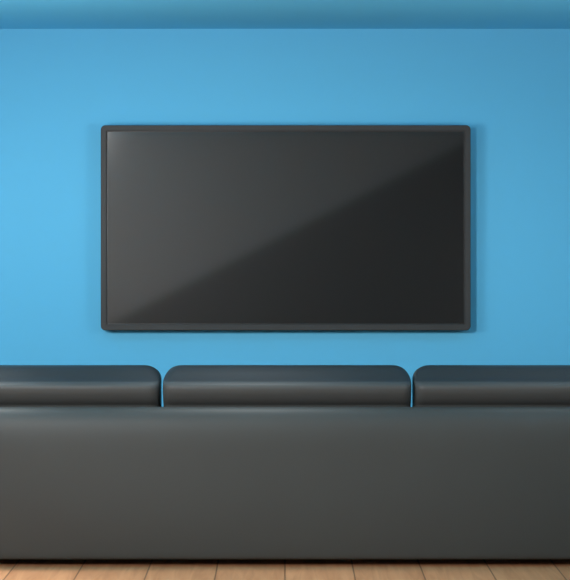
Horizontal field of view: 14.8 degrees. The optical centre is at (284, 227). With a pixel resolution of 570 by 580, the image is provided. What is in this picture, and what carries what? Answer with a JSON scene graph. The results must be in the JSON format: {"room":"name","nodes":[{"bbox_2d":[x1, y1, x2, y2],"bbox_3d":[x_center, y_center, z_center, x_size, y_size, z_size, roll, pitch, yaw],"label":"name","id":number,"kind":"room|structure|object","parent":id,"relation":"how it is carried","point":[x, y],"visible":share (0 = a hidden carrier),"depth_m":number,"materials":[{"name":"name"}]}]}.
{"room":"living room","nodes":[
{"label":"living room","id":0,"kind":"room"},
{"bbox_2d":[0,29,569,406],"bbox_3d":[0.000,0.217,11.840,6.700,2.565,0.150,0,0,0],"label":"wall","id":1,"kind":"structure","parent":0,"point":[59,87],"depth_m":11.76,"materials":[{"name":"blue paint"}]},
{"bbox_2d":[101,125,470,329],"bbox_3d":[0.004,-0.001,11.712,1.961,1.088,0.105,0,0,0],"label":"television","id":2,"kind":"object","parent":1,"relation":"attached to","point":[204,227],"visible":1,"depth_m":11.67,"materials":[{"name":"black"}]},
{"bbox_2d":[0,0,569,28],"bbox_3d":[0.000,-1.125,5.572,6.700,0.120,12.685,0,0,0],"label":"ceiling","id":3,"kind":"structure","parent":0,"point":[14,14],"depth_m":10.95,"materials":[{"name":"blue paint"}]},
{"bbox_2d":[0,559,569,579],"bbox_3d":[0.000,1.560,5.572,6.700,0.120,12.685,0,0,0],"label":"floor","id":4,"kind":"structure","parent":0,"point":[10,569],"depth_m":9.66,"materials":[{"name":"brown wood"}]},
{"bbox_2d":[0,365,569,558],"bbox_3d":[0.000,1.063,10.180,3.840,0.874,0.950,0,0,0],"label":"sofa","id":5,"kind":"object","parent":4,"relation":"on","point":[236,461],"visible":1,"depth_m":9.71,"materials":[{"name":"grey leather"}]},
{"bbox_2d":[0,365,161,406],"bbox_3d":[-1.132,0.733,9.961,1.136,0.214,0.288,0,0,0],"label":"cushion","id":6,"kind":"object","parent":5,"relation":"on","point":[20,385],"depth_m":9.85,"materials":[{"name":"grey leather"}]},
{"bbox_2d":[163,365,410,406],"bbox_3d":[0.009,0.733,9.961,1.114,0.214,0.288,0,0,0],"label":"cushion","id":7,"kind":"object","parent":5,"relation":"on","point":[183,385],"depth_m":9.85,"materials":[{"name":"grey leather"}]},
{"bbox_2d":[412,365,569,406],"bbox_3d":[1.141,0.733,9.961,1.118,0.214,0.288,0,0,0],"label":"cushion","id":8,"kind":"object","parent":5,"relation":"on","point":[432,385],"depth_m":9.85,"materials":[{"name":"grey leather"}]}
]}

